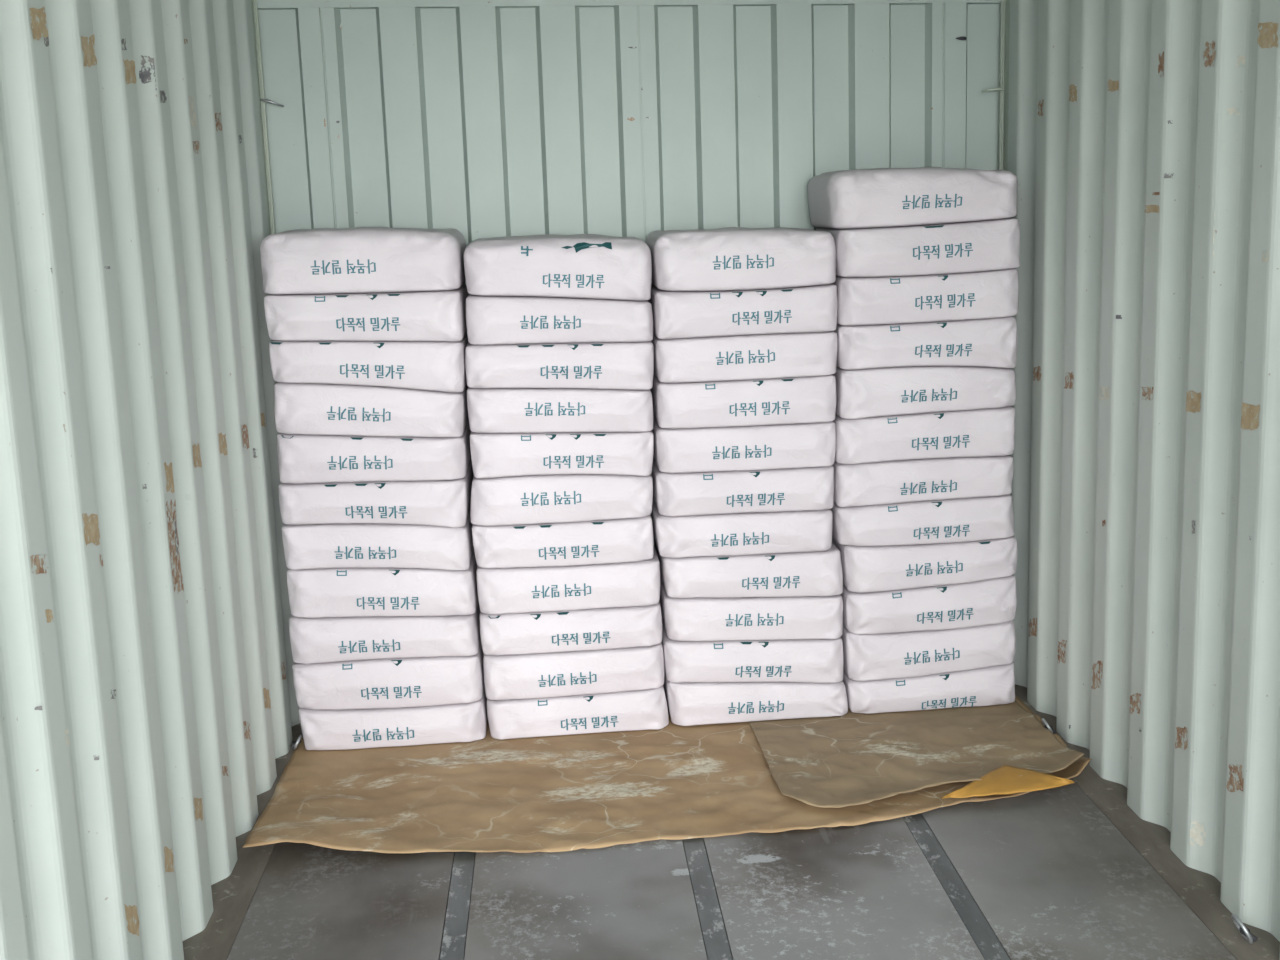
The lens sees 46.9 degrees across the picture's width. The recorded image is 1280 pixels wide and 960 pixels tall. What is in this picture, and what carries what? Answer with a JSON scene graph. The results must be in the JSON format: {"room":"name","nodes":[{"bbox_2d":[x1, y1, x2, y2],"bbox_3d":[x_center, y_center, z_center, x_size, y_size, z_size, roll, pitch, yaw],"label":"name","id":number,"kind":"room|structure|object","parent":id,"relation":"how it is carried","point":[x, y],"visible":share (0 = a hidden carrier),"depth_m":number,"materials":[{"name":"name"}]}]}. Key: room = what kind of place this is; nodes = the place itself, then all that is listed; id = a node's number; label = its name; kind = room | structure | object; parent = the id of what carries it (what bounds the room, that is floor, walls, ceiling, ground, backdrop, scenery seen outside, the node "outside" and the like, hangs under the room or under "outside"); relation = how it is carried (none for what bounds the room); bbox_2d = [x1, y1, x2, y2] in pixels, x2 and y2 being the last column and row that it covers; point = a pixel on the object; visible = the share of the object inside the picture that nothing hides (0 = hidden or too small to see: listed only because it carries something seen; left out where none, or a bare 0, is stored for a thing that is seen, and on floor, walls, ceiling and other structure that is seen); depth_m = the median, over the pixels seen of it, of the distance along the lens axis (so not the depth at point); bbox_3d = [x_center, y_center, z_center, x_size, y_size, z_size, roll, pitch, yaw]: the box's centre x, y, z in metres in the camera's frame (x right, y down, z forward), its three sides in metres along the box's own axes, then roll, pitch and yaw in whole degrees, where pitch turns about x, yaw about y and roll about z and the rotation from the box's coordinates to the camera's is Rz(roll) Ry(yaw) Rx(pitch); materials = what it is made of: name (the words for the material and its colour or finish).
{"room":"shipping container interior","nodes":[
{"label":"shipping container interior","id":0,"kind":"room"},
{"bbox_2d":[0,0,299,959],"bbox_3d":[-1.012,0.041,2.252,0.056,2.390,5.250,-3,11,-3],"label":"wall","id":1,"kind":"structure","parent":0,"point":[148,702],"depth_m":3.03,"materials":[{"name":"green metal"}]},
{"bbox_2d":[251,0,275,234],"bbox_3d":[-1.166,-0.431,4.772,0.029,2.390,0.099,-3,11,-3],"label":"trim","id":2,"kind":"structure","parent":1,"relation":"attached to","point":[255,17],"depth_m":4.63,"materials":[{"name":"paint"}]},
{"bbox_2d":[258,3,999,545],"bbox_3d":[0.016,-0.489,4.870,2.430,2.390,0.064,-3,11,-3],"label":"wall","id":3,"kind":"structure","parent":0,"point":[637,121],"depth_m":4.73,"materials":[{"name":"metal"}]},
{"bbox_2d":[260,99,283,106],"bbox_3d":[-1.157,-1.182,4.623,0.078,0.028,0.022,-3,11,-6],"label":"bar","id":4,"kind":"object","parent":3,"relation":"attached to","point":[262,100],"visible":0.9,"depth_m":4.62,"materials":[{"name":"metal"}]},
{"bbox_2d":[257,0,1000,9],"bbox_3d":[-0.021,-1.571,4.661,2.410,0.187,0.053,-3,11,-3],"label":"trim","id":5,"kind":"structure","parent":3,"relation":"attached to","point":[262,4],"depth_m":4.63,"materials":[{"name":"paint"}]},
{"bbox_2d":[982,87,1004,91],"bbox_3d":[1.143,-1.257,4.753,0.080,0.014,0.022,-2,11,0],"label":"bar","id":6,"kind":"object","parent":3,"relation":"attached to","point":[998,88],"visible":1,"depth_m":4.75,"materials":[{"name":"paint"}]},
{"bbox_2d":[183,684,1279,959],"bbox_3d":[0.217,1.187,2.543,2.436,0.051,5.250,-3,11,-3],"label":"floor","id":7,"kind":"structure","parent":0,"point":[1072,871],"depth_m":3.49,"materials":[{"name":"grey metal"}]},
{"bbox_2d":[243,694,1091,852],"bbox_3d":[0.099,0.796,4.372,2.300,0.042,1.245,-3,11,-3],"label":"paper sheet","id":8,"kind":"object","parent":7,"relation":"on","point":[560,793],"visible":0.53,"depth_m":4.08,"materials":[{"name":"brown paper"}]},
{"bbox_2d":[290,735,301,749],"bbox_3d":[-1.052,0.804,4.522,0.034,0.044,0.051,-3,11,-3],"label":"ring","id":9,"kind":"object","parent":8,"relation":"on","point":[296,742],"visible":1,"depth_m":4.50,"materials":[{"name":"metal"}]},
{"bbox_2d":[298,684,487,749],"bbox_3d":[-0.768,0.715,4.694,0.593,0.133,0.460,-3,11,-3],"label":"sack","id":10,"kind":"object","parent":8,"relation":"on","point":[345,729],"visible":0.54,"depth_m":4.49,"materials":[{"name":"white paper"}]},
{"bbox_2d":[292,637,483,709],"bbox_3d":[-0.778,0.584,4.670,0.587,0.157,0.457,-3,11,-3],"label":"sack","id":11,"kind":"object","parent":10,"relation":"on","point":[443,680],"visible":0.61,"depth_m":4.46,"materials":[{"name":"white paper"}]},
{"bbox_2d":[289,600,479,663],"bbox_3d":[-0.786,0.441,4.641,0.590,0.150,0.460,-3,11,-3],"label":"sack","id":12,"kind":"object","parent":11,"relation":"on","point":[327,639],"visible":0.59,"depth_m":4.44,"materials":[{"name":"white paper"}]},
{"bbox_2d":[287,549,477,617],"bbox_3d":[-0.788,0.305,4.618,0.580,0.172,0.456,-3,11,-3],"label":"sack","id":13,"kind":"object","parent":12,"relation":"on","point":[321,592],"visible":0.61,"depth_m":4.41,"materials":[{"name":"white paper"}]},
{"bbox_2d":[281,505,473,569],"bbox_3d":[-0.799,0.170,4.591,0.564,0.167,0.455,-3,11,-3],"label":"sack","id":14,"kind":"object","parent":13,"relation":"on","point":[350,545],"visible":0.65,"depth_m":4.38,"materials":[{"name":"white paper"}]},
{"bbox_2d":[278,460,472,527],"bbox_3d":[-0.803,0.044,4.566,0.566,0.156,0.458,-3,11,-3],"label":"sack","id":15,"kind":"object","parent":14,"relation":"on","point":[445,503],"visible":0.69,"depth_m":4.36,"materials":[{"name":"white paper"}]},
{"bbox_2d":[277,420,470,483],"bbox_3d":[-0.804,-0.101,4.537,0.582,0.161,0.464,-3,11,-3],"label":"sack","id":16,"kind":"object","parent":15,"relation":"on","point":[302,458],"visible":0.66,"depth_m":4.33,"materials":[{"name":"white paper"}]},
{"bbox_2d":[274,382,468,436],"bbox_3d":[-0.806,-0.238,4.515,0.570,0.184,0.455,-3,11,-3],"label":"sack","id":17,"kind":"object","parent":16,"relation":"on","point":[299,408],"visible":0.76,"depth_m":4.31,"materials":[{"name":"white paper"}]},
{"bbox_2d":[269,332,468,392],"bbox_3d":[-0.806,-0.363,4.492,0.574,0.174,0.455,-3,11,-3],"label":"sack","id":18,"kind":"object","parent":17,"relation":"on","point":[421,365],"visible":0.72,"depth_m":4.29,"materials":[{"name":"white paper"}]},
{"bbox_2d":[264,284,467,341],"bbox_3d":[-0.811,-0.501,4.461,0.590,0.155,0.465,-3,11,-3],"label":"sack","id":19,"kind":"object","parent":18,"relation":"on","point":[415,315],"visible":0.8,"depth_m":4.26,"materials":[{"name":"white paper"}]},
{"bbox_2d":[260,227,465,294],"bbox_3d":[-0.818,-0.665,4.434,0.599,0.190,0.458,-3,11,-3],"label":"sack","id":20,"kind":"object","parent":19,"relation":"on","point":[358,259],"visible":1,"depth_m":4.23,"materials":[{"name":"white paper"}]},
{"bbox_2d":[487,685,668,739],"bbox_3d":[-0.201,0.687,4.750,0.584,0.130,0.452,-3,11,-3],"label":"sack","id":21,"kind":"object","parent":8,"relation":"on","point":[646,709],"visible":0.57,"depth_m":4.54,"materials":[{"name":"white paper"}]},
{"bbox_2d":[483,642,663,699],"bbox_3d":[-0.211,0.560,4.721,0.588,0.143,0.461,-3,11,-3],"label":"sack","id":22,"kind":"object","parent":21,"relation":"on","point":[554,674],"visible":0.61,"depth_m":4.52,"materials":[{"name":"white paper"}]},
{"bbox_2d":[480,602,661,654],"bbox_3d":[-0.219,0.426,4.697,0.579,0.130,0.457,-3,11,-3],"label":"sack","id":23,"kind":"object","parent":22,"relation":"on","point":[633,626],"visible":0.59,"depth_m":4.49,"materials":[{"name":"white paper"}]},
{"bbox_2d":[476,543,659,613],"bbox_3d":[-0.225,0.291,4.672,0.590,0.145,0.457,-3,11,-3],"label":"sack","id":24,"kind":"object","parent":23,"relation":"on","point":[637,583],"visible":0.64,"depth_m":4.47,"materials":[{"name":"white paper"}]},
{"bbox_2d":[472,515,653,567],"bbox_3d":[-0.241,0.159,4.643,0.576,0.137,0.462,-3,11,-3],"label":"sack","id":25,"kind":"object","parent":24,"relation":"on","point":[627,539],"visible":0.64,"depth_m":4.44,"materials":[{"name":"white paper"}]},
{"bbox_2d":[470,474,652,525],"bbox_3d":[-0.245,0.021,4.617,0.585,0.147,0.462,-3,11,-3],"label":"sack","id":26,"kind":"object","parent":25,"relation":"on","point":[560,498],"visible":0.79,"depth_m":4.41,"materials":[{"name":"white paper"}]},
{"bbox_2d":[470,430,653,478],"bbox_3d":[-0.241,-0.108,4.595,0.580,0.153,0.459,-3,11,-3],"label":"sack","id":27,"kind":"object","parent":26,"relation":"on","point":[493,455],"visible":0.73,"depth_m":4.39,"materials":[{"name":"white paper"}]},
{"bbox_2d":[467,387,652,432],"bbox_3d":[-0.245,-0.240,4.569,0.580,0.151,0.461,-3,11,-3],"label":"sack","id":28,"kind":"object","parent":27,"relation":"on","point":[490,410],"visible":0.79,"depth_m":4.37,"materials":[{"name":"white paper"}]},
{"bbox_2d":[465,341,653,389],"bbox_3d":[-0.246,-0.364,4.545,0.584,0.154,0.463,-3,11,-3],"label":"sack","id":29,"kind":"object","parent":28,"relation":"on","point":[586,365],"visible":0.87,"depth_m":4.34,"materials":[{"name":"white paper"}]},
{"bbox_2d":[466,294,652,344],"bbox_3d":[-0.245,-0.505,4.518,0.582,0.153,0.464,-3,11,-3],"label":"sack","id":30,"kind":"object","parent":29,"relation":"on","point":[490,320],"visible":0.8,"depth_m":4.31,"materials":[{"name":"white paper"}]},
{"bbox_2d":[463,234,651,300],"bbox_3d":[-0.248,-0.647,4.495,0.575,0.200,0.455,-3,11,-3],"label":"sack","id":31,"kind":"object","parent":30,"relation":"on","point":[593,266],"visible":1,"depth_m":4.29,"materials":[{"name":"white paper"}]},
{"bbox_2d":[663,670,847,725],"bbox_3d":[0.362,0.650,4.797,0.602,0.139,0.460,-3,11,-3],"label":"sack","id":32,"kind":"object","parent":8,"relation":"on","point":[688,703],"visible":0.5,"depth_m":4.59,"materials":[{"name":"white paper"}]},
{"bbox_2d":[662,619,842,682],"bbox_3d":[0.348,0.533,4.774,0.588,0.166,0.459,-3,11,-3],"label":"sack","id":33,"kind":"object","parent":32,"relation":"on","point":[788,660],"visible":0.6,"depth_m":4.57,"materials":[{"name":"white paper"}]},
{"bbox_2d":[659,575,842,640],"bbox_3d":[0.347,0.394,4.750,0.590,0.159,0.455,-3,11,-3],"label":"sack","id":34,"kind":"object","parent":33,"relation":"on","point":[802,617],"visible":0.63,"depth_m":4.54,"materials":[{"name":"white paper"}]},
{"bbox_2d":[655,542,842,597],"bbox_3d":[0.342,0.265,4.722,0.590,0.149,0.461,-3,11,-3],"label":"sack","id":35,"kind":"object","parent":34,"relation":"on","point":[815,573],"visible":0.65,"depth_m":4.52,"materials":[{"name":"white paper"}]},
{"bbox_2d":[650,498,832,557],"bbox_3d":[0.312,0.131,4.695,0.580,0.133,0.460,-3,11,-3],"label":"sack","id":36,"kind":"object","parent":35,"relation":"on","point":[752,533],"visible":0.7,"depth_m":4.49,"materials":[{"name":"white paper"}]},
{"bbox_2d":[651,457,833,516],"bbox_3d":[0.315,0.003,4.669,0.580,0.139,0.464,-3,11,-3],"label":"sack","id":37,"kind":"object","parent":36,"relation":"on","point":[808,488],"visible":0.7,"depth_m":4.46,"materials":[{"name":"white paper"}]},
{"bbox_2d":[652,415,835,472],"bbox_3d":[0.314,-0.131,4.649,0.564,0.137,0.454,-3,11,-3],"label":"sack","id":38,"kind":"object","parent":37,"relation":"on","point":[801,445],"visible":0.68,"depth_m":4.44,"materials":[{"name":"white paper"}]},
{"bbox_2d":[650,372,835,428],"bbox_3d":[0.314,-0.267,4.622,0.569,0.141,0.457,-3,11,-3],"label":"sack","id":39,"kind":"object","parent":38,"relation":"on","point":[811,399],"visible":0.72,"depth_m":4.42,"materials":[{"name":"white paper"}]},
{"bbox_2d":[651,331,836,382],"bbox_3d":[0.313,-0.401,4.599,0.580,0.133,0.455,-3,11,-3],"label":"sack","id":40,"kind":"object","parent":39,"relation":"on","point":[779,355],"visible":0.77,"depth_m":4.40,"materials":[{"name":"white paper"}]},
{"bbox_2d":[648,284,837,338],"bbox_3d":[0.309,-0.533,4.572,0.571,0.141,0.458,-3,11,-3],"label":"sack","id":41,"kind":"object","parent":40,"relation":"on","point":[676,314],"visible":0.77,"depth_m":4.36,"materials":[{"name":"white paper"}]},
{"bbox_2d":[646,227,835,290],"bbox_3d":[0.307,-0.687,4.542,0.577,0.183,0.459,-3,11,-3],"label":"sack","id":42,"kind":"object","parent":41,"relation":"on","point":[728,258],"visible":1,"depth_m":4.34,"materials":[{"name":"white paper"}]},
{"bbox_2d":[749,701,1083,807],"bbox_3d":[0.786,0.749,4.448,0.876,0.055,1.130,-3,11,-3],"label":"paper sheet","id":43,"kind":"object","parent":8,"relation":"on","point":[851,758],"visible":0.78,"depth_m":4.26,"materials":[{"name":"brown paper"}]},
{"bbox_2d":[842,662,1014,713],"bbox_3d":[0.918,0.626,4.849,0.575,0.133,0.459,-3,11,-3],"label":"sack","id":44,"kind":"object","parent":43,"relation":"on","point":[992,685],"visible":0.55,"depth_m":4.65,"materials":[{"name":"white paper"}]},
{"bbox_2d":[841,620,1015,680],"bbox_3d":[0.910,0.506,4.825,0.578,0.163,0.460,-3,11,-3],"label":"sack","id":45,"kind":"object","parent":44,"relation":"on","point":[866,657],"visible":0.65,"depth_m":4.62,"materials":[{"name":"white paper"}]},
{"bbox_2d":[840,575,1016,633],"bbox_3d":[0.904,0.359,4.794,0.575,0.160,0.466,-3,11,-3],"label":"sack","id":46,"kind":"object","parent":45,"relation":"on","point":[989,601],"visible":0.63,"depth_m":4.59,"materials":[{"name":"white paper"}]},
{"bbox_2d":[832,536,1016,592],"bbox_3d":[0.899,0.231,4.773,0.580,0.149,0.459,-3,11,-3],"label":"sack","id":47,"kind":"object","parent":46,"relation":"on","point":[865,569],"visible":0.63,"depth_m":4.57,"materials":[{"name":"white paper"}]},
{"bbox_2d":[830,494,1014,545],"bbox_3d":[0.878,0.096,4.745,0.597,0.139,0.461,-3,11,-3],"label":"sack","id":48,"kind":"object","parent":47,"relation":"on","point":[989,517],"visible":0.62,"depth_m":4.54,"materials":[{"name":"white paper"}]},
{"bbox_2d":[832,455,1013,506],"bbox_3d":[0.870,-0.031,4.723,0.589,0.138,0.457,-3,11,-3],"label":"sack","id":49,"kind":"object","parent":48,"relation":"on","point":[898,481],"visible":0.6,"depth_m":4.52,"materials":[{"name":"white paper"}]},
{"bbox_2d":[833,406,1014,463],"bbox_3d":[0.869,-0.169,4.697,0.591,0.152,0.457,-3,11,-3],"label":"sack","id":50,"kind":"object","parent":49,"relation":"on","point":[991,431],"visible":0.73,"depth_m":4.49,"materials":[{"name":"white paper"}]},
{"bbox_2d":[832,366,1015,418],"bbox_3d":[0.870,-0.306,4.670,0.582,0.150,0.461,-3,11,-3],"label":"sack","id":51,"kind":"object","parent":50,"relation":"on","point":[887,391],"visible":0.66,"depth_m":4.46,"materials":[{"name":"white paper"}]},
{"bbox_2d":[833,316,1016,369],"bbox_3d":[0.865,-0.438,4.646,0.572,0.157,0.457,-3,11,-3],"label":"sack","id":52,"kind":"object","parent":51,"relation":"on","point":[988,342],"visible":0.76,"depth_m":4.44,"materials":[{"name":"white paper"}]},
{"bbox_2d":[831,268,1018,325],"bbox_3d":[0.861,-0.583,4.618,0.583,0.150,0.459,-3,11,-3],"label":"sack","id":53,"kind":"object","parent":52,"relation":"on","point":[994,293],"visible":0.77,"depth_m":4.42,"materials":[{"name":"white paper"}]},
{"bbox_2d":[815,218,1019,276],"bbox_3d":[0.859,-0.726,4.588,0.590,0.158,0.465,-3,11,-3],"label":"sack","id":54,"kind":"object","parent":53,"relation":"on","point":[984,245],"visible":0.81,"depth_m":4.38,"materials":[{"name":"white paper"}]},
{"bbox_2d":[808,167,1017,228],"bbox_3d":[0.838,-0.877,4.561,0.610,0.177,0.460,-3,11,-3],"label":"sack","id":55,"kind":"object","parent":54,"relation":"on","point":[876,197],"visible":1,"depth_m":4.36,"materials":[{"name":"white paper"}]},
{"bbox_2d":[1041,718,1055,733],"bbox_3d":[1.231,0.744,4.451,0.038,0.051,0.057,-3,11,-3],"label":"ring","id":56,"kind":"object","parent":8,"relation":"on","point":[1046,725],"visible":0.81,"depth_m":4.43,"materials":[{"name":"metal"}]},
{"bbox_2d":[1231,914,1257,943],"bbox_3d":[1.310,0.973,3.201,0.044,0.062,0.069,-3,11,-3],"label":"ring","id":57,"kind":"object","parent":7,"relation":"on","point":[1245,932],"visible":1,"depth_m":3.19,"materials":[{"name":"metal"}]},
{"bbox_2d":[1008,0,1279,959],"bbox_3d":[1.365,-0.063,2.381,0.056,2.390,5.250,-3,11,-3],"label":"wall","id":58,"kind":"structure","parent":0,"point":[1144,135],"depth_m":3.67,"materials":[{"name":"green metal"}]},
{"bbox_2d":[998,0,1009,170],"bbox_3d":[1.201,-0.535,4.902,0.029,2.390,0.099,-3,11,-3],"label":"trim","id":59,"kind":"structure","parent":58,"relation":"attached to","point":[1005,4],"depth_m":4.75,"materials":[{"name":"paint"}]}
]}

